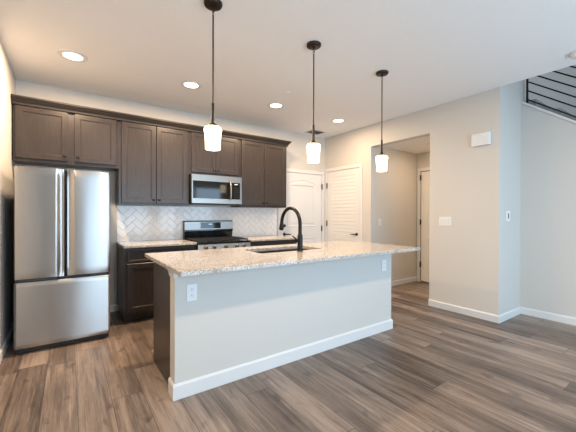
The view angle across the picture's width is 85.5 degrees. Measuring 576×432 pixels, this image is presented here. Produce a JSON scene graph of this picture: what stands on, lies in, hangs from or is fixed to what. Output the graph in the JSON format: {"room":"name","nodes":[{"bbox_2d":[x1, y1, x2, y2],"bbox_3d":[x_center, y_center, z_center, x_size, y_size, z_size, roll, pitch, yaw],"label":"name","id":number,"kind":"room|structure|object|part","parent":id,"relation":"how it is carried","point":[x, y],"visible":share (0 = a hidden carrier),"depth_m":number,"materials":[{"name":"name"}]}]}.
{"room":"kitchen","nodes":[
{"label":"kitchen","id":0,"kind":"room"},
{"bbox_2d":[0,41,15,348],"bbox_3d":[-1.299,-0.127,0.904,0.120,2.740,6.375,0,0,-35],"label":"wall","id":1,"kind":"structure","parent":0,"point":[7,78],"depth_m":2.94,"materials":[{"name":"grey paint"}]},
{"bbox_2d":[0,323,13,362],"bbox_3d":[-1.219,1.200,0.907,0.014,0.088,6.233,0,0,-35],"label":"baseboard","id":2,"kind":"structure","parent":1,"relation":"attached to","point":[7,341],"depth_m":2.88,"materials":[{"name":"white wood"}]},
{"bbox_2d":[16,79,324,310],"bbox_3d":[-1.181,-0.143,4.810,4.567,2.740,0.120,0,0,-35],"label":"wall","id":3,"kind":"structure","parent":0,"point":[296,151],"depth_m":4.16,"materials":[{"name":"grey paint"}]},
{"bbox_2d":[13,104,118,170],"bbox_3d":[-2.503,-0.869,3.578,0.959,0.595,0.364,0,0,-35],"label":"upper cabinet","id":4,"kind":"object","parent":3,"relation":"attached to","point":[41,137],"visible":0.99,"depth_m":3.43,"materials":[{"name":"brown wood"}]},
{"bbox_3d":[-2.619,-0.873,3.323,0.440,0.540,0.020,0,0,-35],"label":"door","id":5,"kind":"part","parent":4,"relation":"part of","materials":[{"name":"brown wood"}]},
{"bbox_3d":[-2.220,-0.873,3.604,0.412,0.540,0.020,0,0,-35],"label":"door","id":6,"kind":"part","parent":4,"relation":"part of","materials":[{"name":"brown wood"}]},
{"bbox_2d":[11,94,291,146],"bbox_3d":[-1.474,-1.188,4.286,3.476,0.082,0.384,0,0,-35],"label":"crown molding","id":7,"kind":"structure","parent":4,"relation":"attached to","point":[15,99],"depth_m":3.75,"materials":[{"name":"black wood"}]},
{"bbox_2d":[110,304,116,311],"bbox_3d":[-2.606,1.183,3.735,0.968,0.088,0.014,0,0,-35],"label":"baseboard","id":8,"kind":"structure","parent":3,"relation":"attached to","point":[113,308],"depth_m":3.99,"materials":[{"name":"white"}]},
{"bbox_2d":[116,121,188,205],"bbox_3d":[-1.765,-0.651,4.098,0.843,1.030,0.364,0,0,-35],"label":"upper cabinet","id":9,"kind":"object","parent":3,"relation":"attached to","point":[153,170],"visible":0.99,"depth_m":3.95,"materials":[{"name":"brown wood"}]},
{"bbox_3d":[-1.847,-0.653,3.868,0.391,0.980,0.020,0,0,-35],"label":"door","id":10,"kind":"part","parent":9,"relation":"part of","materials":[{"name":"brown wood"}]},
{"bbox_3d":[-1.522,-0.653,4.096,0.391,0.980,0.020,0,0,-35],"label":"door","id":11,"kind":"part","parent":9,"relation":"part of","materials":[{"name":"brown wood"}]},
{"bbox_2d":[117,205,276,241],"bbox_3d":[-1.202,0.098,4.718,2.449,0.468,0.008,0,0,-35],"label":"tile backsplash","id":12,"kind":"structure","parent":3,"relation":"attached to","point":[134,223],"depth_m":4.45,"materials":[{"name":"white tile"}]},
{"bbox_2d":[153,215,158,223],"bbox_3d":[-1.810,0.050,4.279,0.072,0.116,0.007,0,0,-35],"label":"electrical outlet","id":13,"kind":"object","parent":12,"relation":"attached to","point":[155,217],"visible":1,"depth_m":4.28,"materials":[{"name":"white plastic"}]},
{"bbox_2d":[189,132,239,176],"bbox_3d":[-1.110,-0.870,4.557,0.753,0.593,0.364,0,0,-35],"label":"upper cabinet","id":14,"kind":"object","parent":3,"relation":"attached to","point":[225,161],"visible":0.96,"depth_m":4.42,"materials":[{"name":"brown wood"}]},
{"bbox_3d":[-1.173,-0.873,4.340,0.345,0.540,0.020,0,0,-35],"label":"door","id":15,"kind":"part","parent":14,"relation":"part of","materials":[{"name":"brown wood"}]},
{"bbox_2d":[189,174,241,205],"bbox_3d":[-1.080,-0.364,4.515,0.743,0.408,0.453,0,0,-35],"label":"microwave","id":16,"kind":"object","parent":14,"relation":"attached to","point":[203,189],"visible":0.95,"depth_m":4.36,"materials":[{"name":"silver metal"}]},
{"bbox_3d":[-0.823,-0.360,4.459,0.024,0.279,0.067,0,0,-35],"label":"handle","id":17,"kind":"part","parent":16,"relation":"part of","materials":[{"name":"silver metal"}]},
{"bbox_3d":[-0.764,-0.360,4.542,0.136,0.238,0.006,0,0,-35],"label":"control panel","id":18,"kind":"part","parent":16,"relation":"part of","materials":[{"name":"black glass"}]},
{"bbox_3d":[-0.885,-0.873,4.543,0.347,0.540,0.020,0,0,-35],"label":"door","id":19,"kind":"part","parent":14,"relation":"part of","materials":[{"name":"brown wood"}]},
{"bbox_2d":[231,140,285,207],"bbox_3d":[-0.452,-0.651,5.021,0.854,1.030,0.364,0,0,-35],"label":"upper cabinet","id":20,"kind":"object","parent":3,"relation":"attached to","point":[262,166],"visible":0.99,"depth_m":4.88,"materials":[{"name":"brown wood"}]},
{"bbox_3d":[-0.536,-0.653,4.789,0.396,0.980,0.020,0,0,-35],"label":"door","id":21,"kind":"part","parent":20,"relation":"part of","materials":[{"name":"brown wood"}]},
{"bbox_3d":[-0.206,-0.653,5.021,0.398,0.980,0.020,0,0,-35],"label":"door","id":22,"kind":"part","parent":20,"relation":"part of","materials":[{"name":"brown wood"}]},
{"bbox_2d":[278,168,324,241],"bbox_3d":[0.265,0.188,5.745,1.077,2.079,0.016,0,0,-35],"label":"trim","id":23,"kind":"structure","parent":3,"relation":"attached to","point":[287,169],"depth_m":5.94,"materials":[{"name":"white wood"}]},
{"bbox_2d":[281,172,322,242],"bbox_3d":[0.280,0.219,5.729,0.948,1.993,0.063,0,0,-35],"label":"door","id":24,"kind":"structure","parent":3,"relation":"in","point":[303,191],"depth_m":5.77,"materials":[{"name":"white wood"}]},
{"bbox_2d":[0,0,575,137],"bbox_3d":[0.623,-1.621,2.245,4.807,0.250,6.375,0,0,-35],"label":"ceiling","id":25,"kind":"structure","parent":0,"point":[433,52],"depth_m":2.85,"materials":[{"name":"white paint"}]},
{"bbox_2d":[57,49,87,62],"bbox_3d":[-2.027,-1.503,2.936,0.242,0.008,0.242,0,0,-35],"label":"recessed light","id":26,"kind":"object","parent":25,"relation":"in","point":[70,55],"visible":1,"depth_m":2.92,"materials":[{"name":"white"}]},
{"bbox_2d":[180,80,201,88],"bbox_3d":[-1.112,-1.502,3.579,0.242,0.008,0.242,0,0,-35],"label":"recessed light","id":27,"kind":"object","parent":25,"relation":"in","point":[189,84],"visible":1,"depth_m":3.56,"materials":[{"name":"white"}]},
{"bbox_2d":[204,0,221,150],"bbox_3d":[-0.529,-0.984,2.195,0.128,1.029,0.128,0,0,-35],"label":"pendant lamp","id":28,"kind":"object","parent":25,"relation":"hanging from","point":[212,132],"visible":1,"depth_m":2.17,"materials":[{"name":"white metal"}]},
{"bbox_2d":[209,102,216,125],"bbox_3d":[-0.529,-0.715,2.196,0.068,0.170,0.068,0,0,-35],"label":"socket","id":29,"kind":"object","parent":28,"relation":"attached to","point":[212,123],"depth_m":2.19,"materials":[{"name":"brown metal"}]},
{"bbox_3d":[-0.530,-0.551,2.197,0.125,0.162,0.125,0,0,-35],"label":"lamp shade","id":30,"kind":"part","parent":28,"relation":"part of","materials":[{"name":"white glass"}]},
{"bbox_3d":[-0.528,-1.100,2.195,0.011,0.630,0.011,0,0,-35],"label":"rod","id":31,"kind":"part","parent":28,"relation":"part of","materials":[{"name":"brown metal"}]},
{"bbox_2d":[267,102,284,108],"bbox_3d":[-0.162,-1.502,4.246,0.242,0.008,0.242,0,0,-35],"label":"recessed light","id":32,"kind":"object","parent":25,"relation":"in","point":[275,105],"visible":1,"depth_m":4.24,"materials":[{"name":"white"}]},
{"bbox_2d":[306,40,320,162],"bbox_3d":[0.224,-0.984,2.724,0.128,1.029,0.128,0,0,-35],"label":"pendant lamp","id":33,"kind":"object","parent":25,"relation":"hanging from","point":[313,148],"visible":1,"depth_m":2.69,"materials":[{"name":"white glass"}]},
{"bbox_2d":[310,124,316,142],"bbox_3d":[0.223,-0.715,2.725,0.068,0.170,0.068,0,0,-35],"label":"socket","id":34,"kind":"object","parent":33,"relation":"attached to","point":[313,126],"depth_m":2.72,"materials":[{"name":"brown metal"}]},
{"bbox_3d":[0.223,-0.551,2.726,0.125,0.162,0.125,0,0,-35],"label":"lamp shade","id":35,"kind":"part","parent":33,"relation":"part of","materials":[{"name":"white glass"}]},
{"bbox_3d":[0.224,-1.100,2.724,0.011,0.630,0.011,0,0,-35],"label":"rod","id":36,"kind":"part","parent":33,"relation":"part of","materials":[{"name":"brown metal"}]},
{"bbox_2d":[304,130,325,134],"bbox_3d":[0.492,-1.507,5.607,0.310,0.006,0.250,0,0,-35],"label":"ceiling vent","id":37,"kind":"object","parent":25,"relation":"in","point":[317,132],"visible":0.82,"depth_m":5.62,"materials":[{"name":"grey metal"}]},
{"bbox_2d":[331,118,345,122],"bbox_3d":[0.794,-1.502,4.918,0.242,0.008,0.242,0,0,-35],"label":"recessed light","id":38,"kind":"object","parent":25,"relation":"in","point":[337,120],"visible":1,"depth_m":4.90,"materials":[{"name":"white"}]},
{"bbox_2d":[376,70,388,171],"bbox_3d":[0.982,-0.984,3.257,0.128,1.029,0.128,0,0,-35],"label":"pendant lamp","id":39,"kind":"object","parent":25,"relation":"hanging from","point":[381,159],"visible":1,"depth_m":3.23,"materials":[{"name":"white glass"}]},
{"bbox_2d":[378,139,384,155],"bbox_3d":[0.981,-0.715,3.258,0.068,0.170,0.068,0,0,-35],"label":"socket","id":40,"kind":"object","parent":39,"relation":"attached to","point":[381,153],"depth_m":3.25,"materials":[{"name":"brown metal"}]},
{"bbox_3d":[0.980,-0.550,3.259,0.125,0.162,0.125,0,0,-35],"label":"lamp shade","id":41,"kind":"part","parent":39,"relation":"part of","materials":[{"name":"white glass"}]},
{"bbox_3d":[0.982,-1.099,3.256,0.011,0.630,0.011,0,0,-35],"label":"rod","id":42,"kind":"part","parent":39,"relation":"part of","materials":[{"name":"brown metal"}]},
{"bbox_2d":[569,50,575,58],"bbox_3d":[2.653,-1.471,2.834,0.140,0.041,0.140,0,0,-35],"label":"smoke detector","id":43,"kind":"object","parent":25,"relation":"attached to","point":[572,55],"visible":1,"depth_m":2.84,"materials":[{"name":"white plastic"}]},
{"bbox_2d":[0,281,575,431],"bbox_3d":[1.487,1.304,2.750,6.803,0.120,6.575,0,0,-35],"label":"floor","id":44,"kind":"structure","parent":0,"point":[437,369],"depth_m":2.28,"materials":[{"name":"brown wood"}]},
{"bbox_2d":[14,164,109,353],"bbox_3d":[-2.325,0.385,3.258,0.740,1.689,0.800,0,0,-35],"label":"refrigerator","id":45,"kind":"object","parent":44,"relation":"on","point":[62,217],"visible":1,"depth_m":2.91,"materials":[{"name":"grey metal"}]},
{"bbox_3d":[-2.276,0.578,2.832,0.270,0.016,0.022,0,0,-35],"label":"drawer pull","id":46,"kind":"part","parent":45,"relation":"part of","materials":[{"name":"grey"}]},
{"bbox_3d":[-2.265,0.062,2.849,0.368,1.004,0.066,0,0,-35],"label":"door","id":47,"kind":"part","parent":45,"relation":"part of","materials":[{"name":"silver metal"}]},
{"bbox_3d":[-2.115,0.887,2.960,0.740,0.586,0.066,0,0,-35],"label":"freezer drawer","id":48,"kind":"part","parent":45,"relation":"part of","materials":[{"name":"silver metal"}]},
{"bbox_3d":[-1.959,0.062,3.064,0.364,1.004,0.066,0,0,-35],"label":"door","id":49,"kind":"part","parent":45,"relation":"part of","materials":[{"name":"silver metal"}]},
{"bbox_3d":[-1.887,0.578,3.106,0.140,0.016,0.022,0,0,-35],"label":"drawer pull","id":50,"kind":"part","parent":45,"relation":"part of","materials":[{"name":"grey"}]},
{"bbox_2d":[117,245,195,321],"bbox_3d":[-1.677,0.797,3.983,0.824,0.862,0.650,0,0,-35],"label":"base cabinet","id":51,"kind":"object","parent":44,"relation":"on","point":[135,272],"visible":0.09,"depth_m":3.62,"materials":[{"name":"brown wood"}]},
{"bbox_3d":[-1.671,0.823,3.640,0.380,0.555,0.020,0,0,-35],"label":"door","id":52,"kind":"part","parent":51,"relation":"part of","materials":[{"name":"brown wood"}]},
{"bbox_2d":[116,239,196,248],"bbox_3d":[-1.684,0.349,3.988,0.835,0.030,0.628,0,0,-35],"label":"countertop","id":53,"kind":"structure","parent":51,"relation":"on","point":[175,242],"depth_m":3.83,"materials":[{"name":"stone"}]},
{"bbox_3d":[-1.512,0.458,3.749,0.766,0.145,0.020,0,0,-35],"label":"drawer","id":54,"kind":"part","parent":51,"relation":"part of","materials":[{"name":"brown wood"}]},
{"bbox_2d":[183,220,250,249],"bbox_3d":[-1.004,0.650,4.406,0.750,1.158,0.724,0,0,-35],"label":"gas range","id":55,"kind":"object","parent":44,"relation":"on","point":[207,234],"visible":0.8,"depth_m":4.48,"materials":[{"name":"grey metal"}]},
{"bbox_2d":[188,239,250,244],"bbox_3d":[-1.003,0.352,4.405,0.750,0.024,0.602,0,0,-35],"label":"cooktop","id":56,"kind":"object","parent":55,"relation":"in","point":[199,241],"depth_m":4.19,"materials":[{"name":"black metal"}]},
{"bbox_3d":[-0.839,0.426,4.173,0.748,0.120,0.040,0,0,-35],"label":"control panel","id":57,"kind":"part","parent":55,"relation":"part of","materials":[{"name":"silver metal"}]},
{"bbox_2d":[153,248,392,400],"bbox_3d":[-0.013,0.806,3.047,2.355,0.863,0.729,0,0,-35],"label":"kitchen island","id":58,"kind":"object","parent":44,"relation":"on","point":[240,324],"visible":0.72,"depth_m":2.50,"materials":[{"name":"grey paint"}]},
{"bbox_3d":[-0.789,0.398,2.136,0.038,0.044,0.134,0,0,-35],"label":"corner trim","id":59,"kind":"part","parent":58,"relation":"part of","materials":[{"name":"white"}]},
{"bbox_2d":[187,284,196,301],"bbox_3d":[-0.665,0.530,2.159,0.072,0.116,0.007,0,0,-35],"label":"electrical outlet","id":60,"kind":"object","parent":58,"relation":"attached to","point":[191,288],"visible":1,"depth_m":2.15,"materials":[{"name":"white plastic"}]},
{"bbox_3d":[0.157,1.186,2.808,2.351,0.104,0.130,0,0,-35],"label":"baseboard","id":61,"kind":"part","parent":58,"relation":"part of","materials":[{"name":"white wood"}]},
{"bbox_2d":[145,241,420,276],"bbox_3d":[0.079,0.358,3.135,2.606,0.030,1.113,0,0,-35],"label":"island countertop","id":62,"kind":"structure","parent":58,"relation":"on","point":[192,262],"depth_m":2.71,"materials":[{"name":"stone"}]},
{"bbox_2d":[279,206,302,251],"bbox_3d":[0.010,0.123,3.153,0.098,0.440,0.381,0,0,-35],"label":"faucet","id":63,"kind":"object","parent":62,"relation":"on","point":[299,240],"visible":1,"depth_m":3.02,"materials":[{"name":"black metal"}]},
{"bbox_2d":[382,260,385,270],"bbox_3d":[1.034,0.532,3.354,0.072,0.116,0.007,0,0,-35],"label":"electrical outlet","id":64,"kind":"object","parent":58,"relation":"attached to","point":[383,261],"visible":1,"depth_m":3.35,"materials":[{"name":"white plastic"}]},
{"bbox_2d":[250,239,296,246],"bbox_3d":[-0.367,0.797,4.904,0.850,0.862,0.650,0,0,-35],"label":"base cabinet","id":65,"kind":"object","parent":44,"relation":"on","point":[275,242],"visible":0.02,"depth_m":4.65,"materials":[{"name":"brown wood"}]},
{"bbox_2d":[243,235,296,241],"bbox_3d":[-0.367,0.349,4.913,0.866,0.030,0.628,0,0,-35],"label":"countertop","id":66,"kind":"structure","parent":65,"relation":"on","point":[270,237],"depth_m":4.82,"materials":[{"name":"stone"}]},
{"bbox_2d":[525,99,575,120],"bbox_3d":[4.114,-0.121,3.440,1.009,2.740,4.898,0,0,-35],"label":"stairs","id":67,"kind":"structure","parent":44,"relation":"on","point":[535,100],"depth_m":3.96,"materials":[{"name":"grey carpet"}]},
{"bbox_2d":[375,147,416,280],"bbox_3d":[1.970,0.028,5.651,1.316,2.410,0.120,0,0,-35],"label":"wall","id":68,"kind":"structure","parent":0,"point":[396,187],"depth_m":5.58,"materials":[{"name":"grey paint"}]},
{"bbox_2d":[391,277,416,285],"bbox_3d":[1.950,1.190,5.562,1.179,0.088,0.014,0,0,-35],"label":"baseboard","id":69,"kind":"structure","parent":68,"relation":"attached to","point":[411,279],"depth_m":5.66,"materials":[{"name":"white wood"}]},
{"bbox_2d":[379,136,429,153],"bbox_3d":[2.339,-1.223,5.127,1.316,0.100,1.390,0,0,-35],"label":"ceiling","id":70,"kind":"structure","parent":0,"point":[418,145],"depth_m":5.19,"materials":[{"name":"white paint"}]},
{"bbox_2d":[325,90,488,312],"bbox_3d":[1.567,-0.135,4.977,0.120,2.740,3.008,0,0,-35],"label":"wall","id":71,"kind":"structure","parent":0,"point":[458,252],"depth_m":4.09,"materials":[{"name":"grey paint"}]},
{"bbox_2d":[326,168,359,241],"bbox_3d":[0.968,0.194,5.672,0.063,2.048,0.821,0,0,-35],"label":"door","id":72,"kind":"structure","parent":71,"relation":"in","point":[342,222],"depth_m":5.66,"materials":[{"name":"white wood"}]},
{"bbox_3d":[1.001,-0.185,5.671,0.006,1.080,0.576,0,0,-35],"label":"louvre panel","id":73,"kind":"part","parent":72,"relation":"part of","materials":[{"name":"white wood"}]},
{"bbox_2d":[324,163,362,241],"bbox_3d":[0.988,0.163,5.682,0.016,2.134,0.950,0,0,-35],"label":"trim","id":74,"kind":"structure","parent":71,"relation":"attached to","point":[360,165],"depth_m":5.34,"materials":[{"name":"white wood"}]},
{"bbox_2d":[439,217,450,225],"bbox_3d":[2.082,0.070,4.130,0.009,0.116,0.164,0,0,-35],"label":"light switch","id":75,"kind":"object","parent":71,"relation":"attached to","point":[443,221],"visible":1,"depth_m":4.12,"materials":[{"name":"white plastic"}]},
{"bbox_2d":[429,299,499,322],"bbox_3d":[2.200,1.197,3.959,0.014,0.088,0.866,0,0,-35],"label":"baseboard","id":76,"kind":"structure","parent":71,"relation":"attached to","point":[454,308],"depth_m":3.91,"materials":[{"name":"white wood"}]},
{"bbox_2d":[471,131,490,146],"bbox_3d":[2.324,-0.922,3.754,0.047,0.148,0.200,0,0,-35],"label":"door chime","id":77,"kind":"object","parent":71,"relation":"attached to","point":[480,139],"visible":1,"depth_m":3.73,"materials":[{"name":"white plastic"}]},
{"bbox_2d":[417,152,429,280],"bbox_3d":[2.825,0.032,5.476,0.120,2.410,1.150,0,0,-35],"label":"wall","id":78,"kind":"structure","parent":0,"point":[423,159],"depth_m":5.85,"materials":[{"name":"grey paint"}]},
{"bbox_2d":[417,167,429,281],"bbox_3d":[2.715,0.170,5.513,0.016,2.132,0.940,0,0,-35],"label":"trim","id":79,"kind":"structure","parent":78,"relation":"attached to","point":[425,168],"depth_m":5.87,"materials":[{"name":"white wood"}]},
{"bbox_2d":[419,171,429,281],"bbox_3d":[2.725,0.196,5.527,0.073,2.040,0.807,0,0,-35],"label":"door","id":80,"kind":"structure","parent":78,"relation":"in","point":[425,176],"depth_m":5.77,"materials":[{"name":"white wood"}]},
{"bbox_2d":[487,80,524,314],"bbox_3d":[2.729,-1.407,3.874,0.753,5.300,0.120,0,0,-35],"label":"wall","id":81,"kind":"structure","parent":0,"point":[504,108],"depth_m":3.70,"materials":[{"name":"grey paint"}]},
{"bbox_2d":[505,211,509,220],"bbox_3d":[2.640,0.001,3.739,0.116,0.124,0.013,0,0,-35],"label":"light switch","id":82,"kind":"object","parent":81,"relation":"attached to","point":[507,213],"visible":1,"depth_m":3.72,"materials":[{"name":"white plastic"}]},
{"bbox_2d":[498,307,520,323],"bbox_3d":[2.705,1.199,3.791,0.646,0.088,0.014,0,0,-35],"label":"baseboard","id":83,"kind":"structure","parent":81,"relation":"attached to","point":[503,317],"depth_m":3.76,"materials":[{"name":"white wood"}]},
{"bbox_2d":[520,104,575,317],"bbox_3d":[4.029,-0.086,2.574,0.120,2.678,3.516,0,0,-35],"label":"wall","id":84,"kind":"structure","parent":0,"point":[548,141],"depth_m":3.75,"materials":[{"name":"grey paint"}]},
{"bbox_2d":[521,307,575,325],"bbox_3d":[3.969,1.208,2.543,0.014,0.088,3.481,0,0,-35],"label":"baseboard","id":85,"kind":"structure","parent":84,"relation":"attached to","point":[526,311],"depth_m":3.73,"materials":[{"name":"white wood"}]},
{"bbox_2d":[521,101,575,123],"bbox_3d":[4.030,-0.158,2.573,0.156,2.599,3.514,0,0,-35],"label":"trim","id":86,"kind":"structure","parent":84,"relation":"attached to","point":[522,102],"depth_m":3.73,"materials":[{"name":"white wood"}]},
{"bbox_2d":[526,66,575,117],"bbox_3d":[3.904,-0.832,2.745,0.044,3.113,3.010,0,0,-35],"label":"stair railing","id":87,"kind":"object","parent":86,"relation":"on","point":[527,80],"visible":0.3,"depth_m":3.75,"materials":[{"name":"black metal"}]},
{"bbox_3d":[3.047,-1.901,3.963,0.020,0.950,0.020,0,0,-35],"label":"post","id":88,"kind":"part","parent":87,"relation":"part of","materials":[{"name":"black metal"}]},
{"bbox_3d":[3.906,-0.606,2.742,0.012,2.211,3.000,0,0,-35],"label":"rail","id":89,"kind":"part","parent":87,"relation":"part of","materials":[{"name":"black metal"}]},
{"bbox_3d":[3.905,-0.493,2.742,0.012,2.211,3.000,0,0,-35],"label":"rail","id":90,"kind":"part","parent":87,"relation":"part of","materials":[{"name":"black metal"}]},
{"bbox_3d":[3.905,-0.380,2.743,0.012,2.211,3.000,0,0,-35],"label":"rail","id":91,"kind":"part","parent":87,"relation":"part of","materials":[{"name":"black metal"}]},
{"bbox_3d":[3.906,-0.719,2.741,0.012,2.211,3.000,0,0,-35],"label":"rail","id":92,"kind":"part","parent":87,"relation":"part of","materials":[{"name":"black metal"}]},
{"bbox_3d":[3.906,-0.832,2.741,0.012,2.211,3.000,0,0,-35],"label":"rail","id":93,"kind":"part","parent":87,"relation":"part of","materials":[{"name":"black metal"}]},
{"bbox_2d":[525,65,575,115],"bbox_3d":[3.764,-1.404,4.042,1.133,5.300,5.700,0,0,-35],"label":"wall","id":94,"kind":"structure","parent":0,"point":[567,70],"depth_m":4.57,"materials":[{"name":"grey paint"}]}
]}

